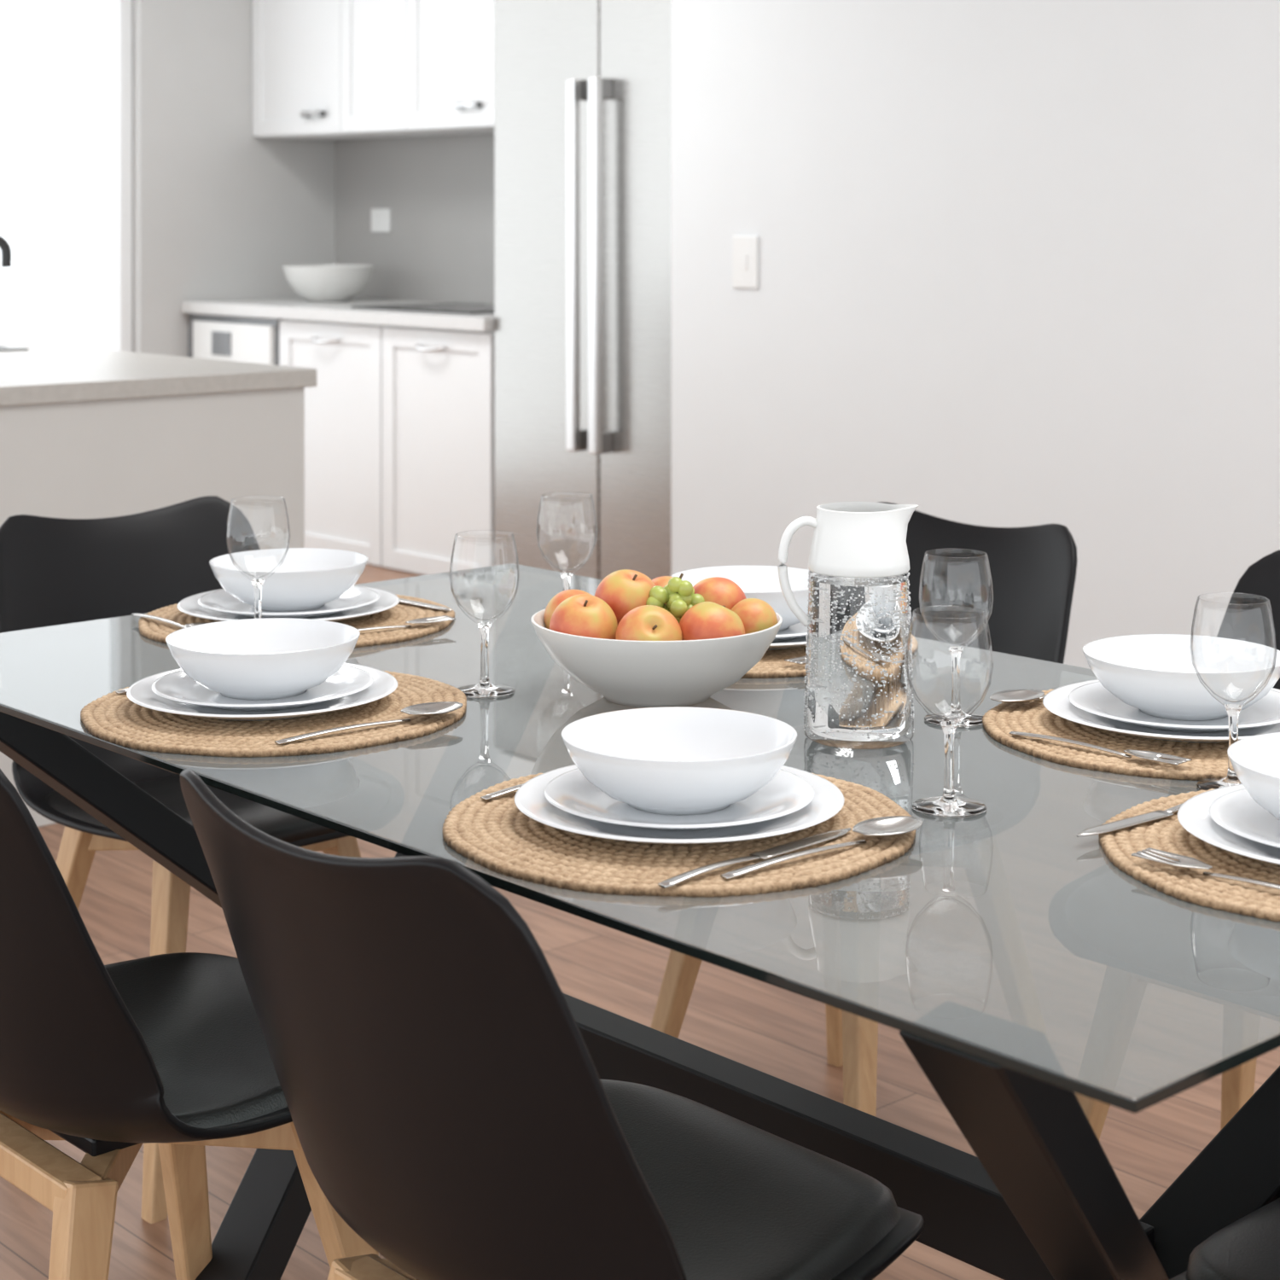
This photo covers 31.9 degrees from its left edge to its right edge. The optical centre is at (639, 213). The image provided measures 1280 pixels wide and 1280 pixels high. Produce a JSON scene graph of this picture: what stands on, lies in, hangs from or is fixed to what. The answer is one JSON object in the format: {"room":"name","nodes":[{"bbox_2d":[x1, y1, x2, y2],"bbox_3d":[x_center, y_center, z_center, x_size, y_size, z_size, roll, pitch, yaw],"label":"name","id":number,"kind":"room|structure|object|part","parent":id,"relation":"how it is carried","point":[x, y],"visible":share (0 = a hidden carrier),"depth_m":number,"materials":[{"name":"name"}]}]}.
{"room":"dining room","nodes":[
{"label":"dining room","id":0,"kind":"room"},
{"bbox_2d":[132,0,334,357],"bbox_3d":[-1.616,-0.105,9.093,1.040,2.700,0.180,0,0,-42],"label":"wall","id":1,"kind":"structure","parent":0,"point":[219,209],"depth_m":8.87,"materials":[{"name":"beige paint"}]},
{"bbox_2d":[110,0,132,352],"bbox_3d":[-4.713,-0.105,6.260,7.345,2.700,0.080,0,0,-42],"label":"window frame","id":2,"kind":"structure","parent":1,"relation":"in","point":[120,10],"depth_m":8.70,"materials":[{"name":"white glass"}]},
{"bbox_2d":[334,133,494,303],"bbox_3d":[-0.255,-0.105,8.279,0.130,2.700,2.858,0,0,-42],"label":"wall","id":3,"kind":"structure","parent":0,"point":[438,190],"depth_m":8.86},
{"bbox_2d":[252,0,494,139],"bbox_3d":[-0.786,-0.879,8.429,0.431,1.148,1.910,0,0,-42],"label":"upper cabinet","id":4,"kind":"object","parent":3,"relation":"attached to","point":[322,69],"visible":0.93,"depth_m":8.44,"materials":[{"name":"wood"}]},
{"bbox_2d":[371,208,390,232],"bbox_3d":[-1.048,0.028,9.043,0.010,0.095,0.130,0,0,-42],"label":"power outlet","id":5,"kind":"object","parent":3,"relation":"attached to","point":[381,218],"visible":1,"depth_m":9.04,"materials":[{"name":"white plastic"}]},
{"bbox_2d":[0,563,1279,1279],"bbox_3d":[-0.867,1.295,2.785,8.450,0.100,10.500,0,0,-42],"label":"floor","id":6,"kind":"structure","parent":0,"point":[774,1031],"depth_m":3.28,"materials":[{"name":"brown wood"}]},
{"bbox_2d":[0,340,316,826],"bbox_3d":[-2.102,0.795,5.572,1.230,0.900,2.760,0,0,-42],"label":"kitchen island","id":7,"kind":"object","parent":6,"relation":"on","point":[85,433],"visible":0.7,"depth_m":4.75,"materials":[{"name":"stone"}]},
{"bbox_2d":[0,235,11,267],"bbox_3d":[-1.634,0.189,5.386,0.236,0.312,0.067,0,0,-12],"label":"kitchen faucet","id":8,"kind":"object","parent":7,"relation":"on","point":[6,258],"visible":1,"depth_m":5.38,"materials":[{"name":"metal"}]},
{"bbox_2d":[0,344,29,351],"bbox_3d":[-1.971,0.341,5.718,0.540,0.008,0.680,0,0,-42],"label":"sink","id":9,"kind":"object","parent":7,"relation":"in","point":[2,347],"visible":1,"depth_m":5.64,"materials":[{"name":"metal"}]},
{"bbox_2d":[0,495,360,1223],"bbox_3d":[-0.604,0.834,3.075,0.478,0.822,0.511,0,0,-42],"label":"dining chair","id":10,"kind":"object","parent":6,"relation":"on","point":[54,571],"visible":0.3,"depth_m":3.14,"materials":[{"name":"black plastic"}]},
{"bbox_2d":[45,773,337,843],"bbox_3d":[-0.552,0.791,3.018,0.435,0.043,0.358,0,0,-42],"label":"seat cushion","id":11,"kind":"object","parent":10,"relation":"on","point":[285,827],"depth_m":2.91,"materials":[{"name":"black leather"}]},
{"bbox_2d":[0,768,379,1279],"bbox_3d":[-0.492,0.834,2.084,0.511,0.822,0.478,0,0,-42],"label":"dining chair","id":12,"kind":"object","parent":6,"relation":"on","point":[171,1050],"visible":0.66,"depth_m":1.91,"materials":[{"name":"black plastic"}]},
{"bbox_3d":[-0.473,0.826,2.102,0.190,0.017,0.180,0,0,-42],"label":"mounting plate","id":13,"kind":"part","parent":12,"relation":"part of","materials":[{"name":"black plastic"}]},
{"bbox_2d":[104,952,288,1128],"bbox_3d":[-0.436,0.791,2.136,0.358,0.043,0.435,0,0,-42],"label":"seat cushion","id":14,"kind":"object","parent":12,"relation":"on","point":[194,1014],"depth_m":2.12,"materials":[{"name":"black leather"}]},
{"bbox_2d":[180,297,494,575],"bbox_3d":[-0.894,0.795,8.326,0.734,0.900,1.910,0,0,-42],"label":"base cabinet","id":15,"kind":"object","parent":6,"relation":"on","point":[399,411],"visible":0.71,"depth_m":7.82,"materials":[{"name":"wood"}]},
{"bbox_2d":[188,313,281,365],"bbox_3d":[-1.567,0.605,8.575,0.045,0.420,0.630,0,0,-42],"label":"dishwasher","id":16,"kind":"object","parent":15,"relation":"in","point":[218,337],"visible":0.45,"depth_m":8.53,"materials":[{"name":"white plastic"}]},
{"bbox_2d":[282,264,374,302],"bbox_3d":[-1.220,0.275,8.764,0.360,0.140,0.360,0,0,-42],"label":"serving bowl","id":17,"kind":"object","parent":15,"relation":"on","point":[313,282],"visible":1,"depth_m":8.64,"materials":[{"name":"beige ceramic"}]},
{"bbox_2d":[350,302,494,314],"bbox_3d":[-0.635,0.341,8.080,0.500,0.008,0.700,0,0,-42],"label":"cooktop","id":18,"kind":"object","parent":15,"relation":"in","point":[453,307],"visible":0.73,"depth_m":8.02,"materials":[{"name":"black glass"}]},
{"bbox_2d":[180,768,924,1279],"bbox_3d":[-0.064,0.834,1.742,0.511,0.822,0.478,0,0,-42],"label":"dining chair","id":19,"kind":"object","parent":6,"relation":"on","point":[444,1092],"visible":1,"depth_m":1.57,"materials":[{"name":"black plastic"}]},
{"bbox_2d":[600,1079,900,1279],"bbox_3d":[-0.007,0.791,1.793,0.358,0.043,0.435,0,0,-42],"label":"seat cushion","id":20,"kind":"object","parent":19,"relation":"on","point":[736,1199],"depth_m":1.76,"materials":[{"name":"black leather"}]},
{"bbox_2d":[494,0,671,580],"bbox_3d":[0.051,0.235,7.260,0.755,2.020,0.925,0,0,-42],"label":"refrigerator","id":21,"kind":"object","parent":6,"relation":"on","point":[583,88],"visible":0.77,"depth_m":7.03,"materials":[{"name":"silver metal"}]},
{"bbox_2d":[0,563,1279,1279],"bbox_3d":[0.047,0.870,2.207,0.958,0.750,1.723,0,0,-42],"label":"dining table","id":22,"kind":"object","parent":6,"relation":"on","point":[1021,959],"visible":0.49,"depth_m":1.83,"materials":[{"name":"clear glass"}]},
{"bbox_2d":[80,669,466,756],"bbox_3d":[-0.361,0.491,2.224,0.380,0.007,0.379,0,0,39],"label":"placemat","id":23,"kind":"object","parent":22,"relation":"on","point":[113,718],"visible":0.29,"depth_m":2.13,"materials":[{"name":"beige wicker"}]},
{"bbox_2d":[115,687,128,693],"bbox_3d":[-0.464,0.484,2.333,0.185,0.007,0.025,0,0,-44],"label":"fork","id":24,"kind":"object","parent":23,"relation":"on","point":[124,690],"visible":0.02,"depth_m":2.27,"materials":[{"name":"silver metal"}]},
{"bbox_2d":[126,662,397,721],"bbox_3d":[-0.374,0.479,2.224,0.266,0.018,0.266,0,0,-42],"label":"dinner plate","id":25,"kind":"object","parent":23,"relation":"on","point":[141,693],"visible":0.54,"depth_m":2.18,"materials":[{"name":"white ceramic"}]},
{"bbox_2d":[151,663,373,710],"bbox_3d":[-0.374,0.473,2.224,0.218,0.016,0.218,0,0,-42],"label":"plate","id":26,"kind":"object","parent":25,"relation":"on","point":[177,686],"visible":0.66,"depth_m":2.20,"materials":[{"name":"white ceramic"}]},
{"bbox_2d":[165,617,360,699],"bbox_3d":[-0.374,0.447,2.224,0.190,0.055,0.190,0,0,-42],"label":"soup bowl","id":27,"kind":"object","parent":26,"relation":"on","point":[268,658],"visible":1,"depth_m":2.18,"materials":[{"name":"white ceramic"}]},
{"bbox_2d":[274,701,462,744],"bbox_3d":[-0.255,0.483,2.119,0.204,0.010,0.043,0,0,-39],"label":"spoon","id":28,"kind":"object","parent":23,"relation":"on","point":[440,707],"visible":1,"depth_m":2.14,"materials":[{"name":"silver metal"}]},
{"bbox_2d":[138,594,454,647],"bbox_3d":[-0.416,0.491,2.710,0.379,0.007,0.380,0,0,10],"label":"placemat","id":29,"kind":"object","parent":22,"relation":"on","point":[158,631],"visible":0.17,"depth_m":2.67,"materials":[{"name":"beige wicker"}]},
{"bbox_2d":[131,612,206,628],"bbox_3d":[-0.547,0.483,2.635,0.043,0.010,0.204,0,0,-40],"label":"spoon","id":30,"kind":"object","parent":29,"relation":"on","point":[163,619],"visible":0.48,"depth_m":2.65,"materials":[{"name":"silver metal"}]},
{"bbox_2d":[225,495,290,618],"bbox_3d":[-0.433,0.405,2.538,0.072,0.163,0.072,0,0,-42],"label":"wine glass","id":31,"kind":"object","parent":29,"relation":"on","point":[258,584],"visible":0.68,"depth_m":2.53,"materials":[{"name":"clear glass"}]},
{"bbox_2d":[176,585,399,622],"bbox_3d":[-0.425,0.479,2.709,0.266,0.018,0.266,0,0,-42],"label":"dinner plate","id":32,"kind":"object","parent":29,"relation":"on","point":[189,605],"visible":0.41,"depth_m":2.69,"materials":[{"name":"white ceramic"}]},
{"bbox_2d":[197,585,379,618],"bbox_3d":[-0.425,0.473,2.709,0.218,0.016,0.218,0,0,-42],"label":"plate","id":33,"kind":"object","parent":32,"relation":"on","point":[357,596],"visible":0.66,"depth_m":2.69,"materials":[{"name":"white ceramic"}]},
{"bbox_2d":[209,547,367,610],"bbox_3d":[-0.425,0.447,2.709,0.190,0.055,0.190,0,0,-42],"label":"soup bowl","id":34,"kind":"object","parent":33,"relation":"on","point":[307,578],"visible":0.92,"depth_m":2.66,"materials":[{"name":"white ceramic"}]},
{"bbox_2d":[357,615,456,631],"bbox_3d":[-0.301,0.484,2.612,0.185,0.007,0.025,0,0,-34],"label":"fork","id":35,"kind":"object","parent":29,"relation":"on","point":[439,619],"visible":0.78,"depth_m":2.64,"materials":[{"name":"silver metal"}]},
{"bbox_2d":[399,598,452,610],"bbox_3d":[-0.304,0.485,2.812,0.016,0.006,0.210,0,0,-44],"label":"table knife","id":36,"kind":"object","parent":29,"relation":"on","point":[401,600],"visible":0.52,"depth_m":2.77,"materials":[{"name":"silver metal"}]},
{"bbox_2d":[449,529,519,698],"bbox_3d":[-0.161,0.413,2.309,0.072,0.163,0.072,0,0,-42],"label":"wine glass","id":37,"kind":"object","parent":22,"relation":"on","point":[484,689],"visible":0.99,"depth_m":2.31,"materials":[{"name":"clear glass"}]},
{"bbox_2d":[535,491,597,590],"bbox_3d":[-0.086,0.413,2.629,0.072,0.163,0.072,0,0,-42],"label":"wine glass","id":38,"kind":"object","parent":22,"relation":"on","point":[567,577],"visible":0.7,"depth_m":2.63,"materials":[{"name":"clear glass"}]},
{"bbox_2d":[531,608,782,707],"bbox_3d":[0.017,0.455,2.292,0.257,0.080,0.257,0,0,-42],"label":"fruit bowl","id":39,"kind":"object","parent":22,"relation":"on","point":[627,672],"visible":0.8,"depth_m":2.20,"materials":[{"name":"white ceramic"}]},
{"bbox_2d":[543,589,590,628],"bbox_3d":[-0.069,0.420,2.326,0.062,0.059,0.061,0,0,-14],"label":"apple","id":40,"kind":"object","parent":39,"relation":"in","point":[558,598],"visible":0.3,"depth_m":2.31,"materials":[{"name":"food"}]},
{"bbox_2d":[549,593,617,639],"bbox_3d":[-0.057,0.417,2.257,0.069,0.064,0.068,0,0,-17],"label":"apple","id":41,"kind":"object","parent":39,"relation":"in","point":[583,614],"visible":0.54,"depth_m":2.23,"materials":[{"name":"food"}]},
{"bbox_2d":[594,569,655,625],"bbox_3d":[-0.013,0.401,2.315,0.069,0.064,0.068,0,0,-21],"label":"apple","id":42,"kind":"object","parent":39,"relation":"in","point":[624,590],"visible":0.53,"depth_m":2.29,"materials":[{"name":"food"}]},
{"bbox_2d":[615,605,682,640],"bbox_3d":[0.009,0.423,2.227,0.067,0.066,0.064,0,0,-20],"label":"apple","id":43,"kind":"object","parent":39,"relation":"in","point":[645,622],"visible":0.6,"depth_m":2.21,"materials":[{"name":"food"}]},
{"bbox_2d":[651,576,673,604],"bbox_3d":[0.029,0.415,2.371,0.061,0.061,0.060,0,0,-16],"label":"apple","id":44,"kind":"object","parent":39,"relation":"in","point":[661,581],"visible":0.06,"depth_m":2.36,"materials":[{"name":"orange food"}]},
{"bbox_2d":[679,601,744,640],"bbox_3d":[0.072,0.422,2.244,0.068,0.065,0.069,0,0,-21],"label":"apple","id":45,"kind":"object","parent":39,"relation":"in","point":[705,619],"visible":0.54,"depth_m":2.22,"materials":[{"name":"food"}]},
{"bbox_2d":[692,576,746,609],"bbox_3d":[0.079,0.409,2.326,0.066,0.062,0.065,0,0,-24],"label":"apple","id":46,"kind":"object","parent":39,"relation":"in","point":[723,591],"visible":0.41,"depth_m":2.31,"materials":[{"name":"food"}]},
{"bbox_2d":[730,598,777,634],"bbox_3d":[0.114,0.421,2.290,0.055,0.054,0.055,0,0,-20],"label":"apple","id":47,"kind":"object","parent":39,"relation":"in","point":[756,614],"visible":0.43,"depth_m":2.27,"materials":[{"name":"orange food"}]},
{"bbox_3d":[0.017,0.450,2.288,0.066,0.058,0.066,0,0,-42],"label":"apple","id":48,"kind":"object","parent":39,"relation":"in","visible":0},
{"bbox_2d":[645,572,704,623],"bbox_3d":[0.038,0.395,2.287,0.049,0.056,0.054,0,0,-42],"label":"grapes","id":49,"kind":"object","parent":48,"relation":"on","point":[678,596],"visible":0.7,"depth_m":2.28,"materials":[{"name":"green food"}]},
{"bbox_2d":[442,773,915,896],"bbox_3d":[0.032,0.491,1.806,0.380,0.007,0.379,0,0,29],"label":"placemat","id":50,"kind":"object","parent":22,"relation":"on","point":[494,834],"visible":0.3,"depth_m":1.71,"materials":[{"name":"beige wicker"}]},
{"bbox_2d":[480,783,523,800],"bbox_3d":[-0.064,0.484,1.923,0.185,0.007,0.025,0,0,-44],"label":"fork","id":51,"kind":"object","parent":50,"relation":"on","point":[513,788],"visible":0.19,"depth_m":1.87,"materials":[{"name":"silver metal"}]},
{"bbox_2d":[514,764,844,843],"bbox_3d":[0.032,0.479,1.807,0.266,0.018,0.266,0,0,-42],"label":"dinner plate","id":52,"kind":"object","parent":50,"relation":"on","point":[828,800],"visible":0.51,"depth_m":1.75,"materials":[{"name":"white ceramic"}]},
{"bbox_2d":[544,768,814,830],"bbox_3d":[0.032,0.473,1.807,0.218,0.016,0.218,0,0,-42],"label":"plate","id":53,"kind":"object","parent":52,"relation":"on","point":[788,793],"visible":0.58,"depth_m":1.78,"materials":[{"name":"white ceramic"}]},
{"bbox_2d":[561,706,797,814],"bbox_3d":[0.032,0.447,1.807,0.190,0.055,0.190,0,0,-42],"label":"soup bowl","id":54,"kind":"object","parent":53,"relation":"on","point":[668,760],"visible":1,"depth_m":1.81,"materials":[{"name":"white ceramic"}]},
{"bbox_2d":[657,827,850,888],"bbox_3d":[0.091,0.485,1.690,0.210,0.006,0.016,0,0,-44],"label":"table knife","id":55,"kind":"object","parent":50,"relation":"on","point":[822,837],"visible":1,"depth_m":1.69,"materials":[{"name":"silver metal"}]},
{"bbox_2d":[720,815,923,879],"bbox_3d":[0.140,0.483,1.703,0.204,0.010,0.043,0,0,-39],"label":"spoon","id":56,"kind":"object","parent":50,"relation":"on","point":[894,825],"visible":1,"depth_m":1.73,"materials":[{"name":"silver metal"}]},
{"bbox_2d":[740,633,918,678],"bbox_3d":[0.129,0.491,2.572,0.380,0.007,0.379,0,0,27],"label":"placemat","id":57,"kind":"object","parent":22,"relation":"on","point":[772,665],"visible":0.04,"depth_m":2.42,"materials":[{"name":"beige wicker"}]},
{"bbox_2d":[767,636,808,650],"bbox_3d":[0.129,0.479,2.571,0.266,0.018,0.266,0,0,-42],"label":"dinner plate","id":58,"kind":"object","parent":57,"relation":"on","point":[800,642],"visible":0.06,"depth_m":2.47,"materials":[{"name":"white ceramic"}]},
{"bbox_2d":[773,622,808,641],"bbox_3d":[0.129,0.473,2.571,0.218,0.016,0.218,0,0,-42],"label":"plate","id":59,"kind":"object","parent":58,"relation":"on","point":[796,631],"visible":0.16,"depth_m":2.53,"materials":[{"name":"white ceramic"}]},
{"bbox_2d":[670,565,817,631],"bbox_3d":[0.129,0.447,2.571,0.190,0.055,0.190,0,0,-42],"label":"soup bowl","id":60,"kind":"object","parent":59,"relation":"on","point":[759,582],"visible":0.23,"depth_m":2.64,"materials":[{"name":"white ceramic"}]},
{"bbox_2d":[784,655,808,663],"bbox_3d":[0.232,0.484,2.462,0.185,0.007,0.025,0,0,-42],"label":"fork","id":61,"kind":"object","parent":57,"relation":"on","point":[798,660],"visible":0.18,"depth_m":2.41,"materials":[{"name":"silver metal"}]},
{"bbox_2d":[777,501,918,749],"bbox_3d":[0.203,0.385,2.114,0.113,0.220,0.105,0,0,40],"label":"water jug","id":62,"kind":"object","parent":22,"relation":"on","point":[858,689],"visible":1,"depth_m":2.07,"materials":[{"name":"clear glass"}]},
{"bbox_3d":[0.150,0.338,2.111,0.041,0.104,0.017,0,0,0],"label":"handle","id":63,"kind":"part","parent":62,"relation":"part of","materials":[{"name":"white plastic"}]},
{"bbox_3d":[0.206,0.413,2.111,0.103,0.163,0.103,0,0,0],"label":"glass","id":64,"kind":"part","parent":62,"relation":"part of","materials":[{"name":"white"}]},
{"bbox_2d":[905,605,993,817],"bbox_3d":[0.257,0.413,1.859,0.072,0.163,0.072,0,0,-42],"label":"wine glass","id":65,"kind":"object","parent":22,"relation":"on","point":[946,805],"visible":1,"depth_m":1.85,"materials":[{"name":"clear glass"}]},
{"bbox_2d":[918,548,993,727],"bbox_3d":[0.308,0.413,2.180,0.072,0.163,0.072,0,0,-42],"label":"wine glass","id":66,"kind":"object","parent":22,"relation":"on","point":[974,719],"visible":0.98,"depth_m":2.18,"materials":[{"name":"clear glass"}]},
{"bbox_2d":[982,689,1228,780],"bbox_3d":[0.520,0.491,2.137,0.380,0.007,0.379,0,0,17],"label":"placemat","id":67,"kind":"object","parent":22,"relation":"on","point":[1209,759],"visible":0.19,"depth_m":2.05,"materials":[{"name":"beige wicker"}]},
{"bbox_2d":[989,689,1046,703],"bbox_3d":[0.428,0.483,2.262,0.204,0.010,0.043,0,0,-38],"label":"spoon","id":68,"kind":"object","parent":67,"relation":"on","point":[1013,695],"visible":0.65,"depth_m":2.23,"materials":[{"name":"silver metal"}]},
{"bbox_2d":[1009,731,1192,765],"bbox_3d":[0.413,0.484,2.027,0.025,0.007,0.185,0,0,-44],"label":"fork","id":69,"kind":"object","parent":67,"relation":"on","point":[1149,755],"visible":1,"depth_m":2.00,"materials":[{"name":"silver metal"}]},
{"bbox_2d":[1042,679,1279,742],"bbox_3d":[0.520,0.479,2.136,0.266,0.018,0.266,0,0,-42],"label":"dinner plate","id":70,"kind":"object","parent":67,"relation":"on","point":[1056,701],"visible":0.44,"depth_m":2.09,"materials":[{"name":"white ceramic"}]},
{"bbox_2d":[1068,680,1279,732],"bbox_3d":[0.520,0.473,2.136,0.218,0.016,0.218,0,0,-42],"label":"plate","id":71,"kind":"object","parent":70,"relation":"on","point":[1093,698],"visible":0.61,"depth_m":2.12,"materials":[{"name":"white ceramic"}]},
{"bbox_2d":[1082,634,1279,720],"bbox_3d":[0.520,0.447,2.136,0.190,0.055,0.190,0,0,-42],"label":"soup bowl","id":72,"kind":"object","parent":71,"relation":"on","point":[1154,674],"visible":0.98,"depth_m":2.10,"materials":[{"name":"white ceramic"}]},
{"bbox_2d":[1098,788,1279,921],"bbox_3d":[0.548,0.491,1.720,0.379,0.007,0.380,0,0,43],"label":"placemat","id":73,"kind":"object","parent":22,"relation":"on","point":[1167,834],"visible":0.44,"depth_m":1.67,"materials":[{"name":"beige wicker"}]},
{"bbox_2d":[1076,802,1183,837],"bbox_3d":[0.424,0.485,1.811,0.210,0.006,0.016,0,0,-38],"label":"table knife","id":74,"kind":"object","parent":73,"relation":"on","point":[1113,826],"visible":0.62,"depth_m":1.78,"materials":[{"name":"silver metal"}]},
{"bbox_2d":[1131,847,1279,890],"bbox_3d":[0.442,0.484,1.621,0.025,0.007,0.185,0,0,-44],"label":"fork","id":75,"kind":"object","parent":73,"relation":"on","point":[1149,853],"visible":1,"depth_m":1.66,"materials":[{"name":"silver metal"}]},
{"bbox_2d":[1177,784,1279,864],"bbox_3d":[0.550,0.479,1.720,0.266,0.018,0.266,0,0,-42],"label":"dinner plate","id":76,"kind":"object","parent":73,"relation":"on","point":[1194,816],"visible":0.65,"depth_m":1.72,"materials":[{"name":"white ceramic"}]},
{"bbox_2d":[1209,788,1279,848],"bbox_3d":[0.550,0.473,1.720,0.218,0.016,0.218,0,0,-42],"label":"plate","id":77,"kind":"object","parent":76,"relation":"on","point":[1236,811],"visible":0.86,"depth_m":1.74,"materials":[{"name":"white ceramic"}]},
{"bbox_2d":[1227,732,1279,820],"bbox_3d":[0.550,0.447,1.720,0.190,0.055,0.190,0,0,-42],"label":"soup bowl","id":78,"kind":"object","parent":77,"relation":"on","point":[1255,759],"visible":1,"depth_m":1.76,"materials":[{"name":"white ceramic"}]},
{"bbox_2d":[1190,592,1277,790],"bbox_3d":[0.510,0.413,1.924,0.072,0.163,0.072,0,0,-42],"label":"wine glass","id":79,"kind":"object","parent":22,"relation":"on","point":[1233,711],"visible":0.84,"depth_m":1.92,"materials":[{"name":"clear glass"}]},
{"bbox_2d":[650,501,1077,1116],"bbox_3d":[0.294,0.834,3.007,0.511,0.822,0.478,0,0,-42],"label":"dining chair","id":80,"kind":"object","parent":6,"relation":"on","point":[1033,568],"visible":0.1,"depth_m":3.08,"materials":[{"name":"black plastic"}]},
{"bbox_2d":[1074,550,1279,1140],"bbox_3d":[0.748,0.834,2.541,0.511,0.822,0.478,0,0,-42],"label":"dining chair","id":81,"kind":"object","parent":6,"relation":"on","point":[1243,619],"visible":0.08,"depth_m":2.80,"materials":[{"name":"black plastic"}]},
{"bbox_2d":[1169,1197,1279,1279],"bbox_3d":[0.670,0.834,1.601,0.478,0.822,0.511,0,0,-42],"label":"dining chair","id":82,"kind":"object","parent":6,"relation":"on","point":[1248,1248],"visible":1,"depth_m":1.67,"materials":[{"name":"black plastic"}]},
{"bbox_2d":[671,0,1279,669],"bbox_3d":[2.944,-0.105,4.212,0.900,2.700,7.462,0,0,-42],"label":"wall","id":83,"kind":"structure","parent":0,"point":[1019,260],"depth_m":5.77,"materials":[{"name":"paint"}]},
{"bbox_2d":[733,235,758,288],"bbox_3d":[0.302,0.140,6.425,0.010,0.150,0.100,0,0,-42],"label":"light switch","id":84,"kind":"object","parent":83,"relation":"attached to","point":[745,248],"visible":1,"depth_m":6.42,"materials":[{"name":"white plastic"}]}
]}

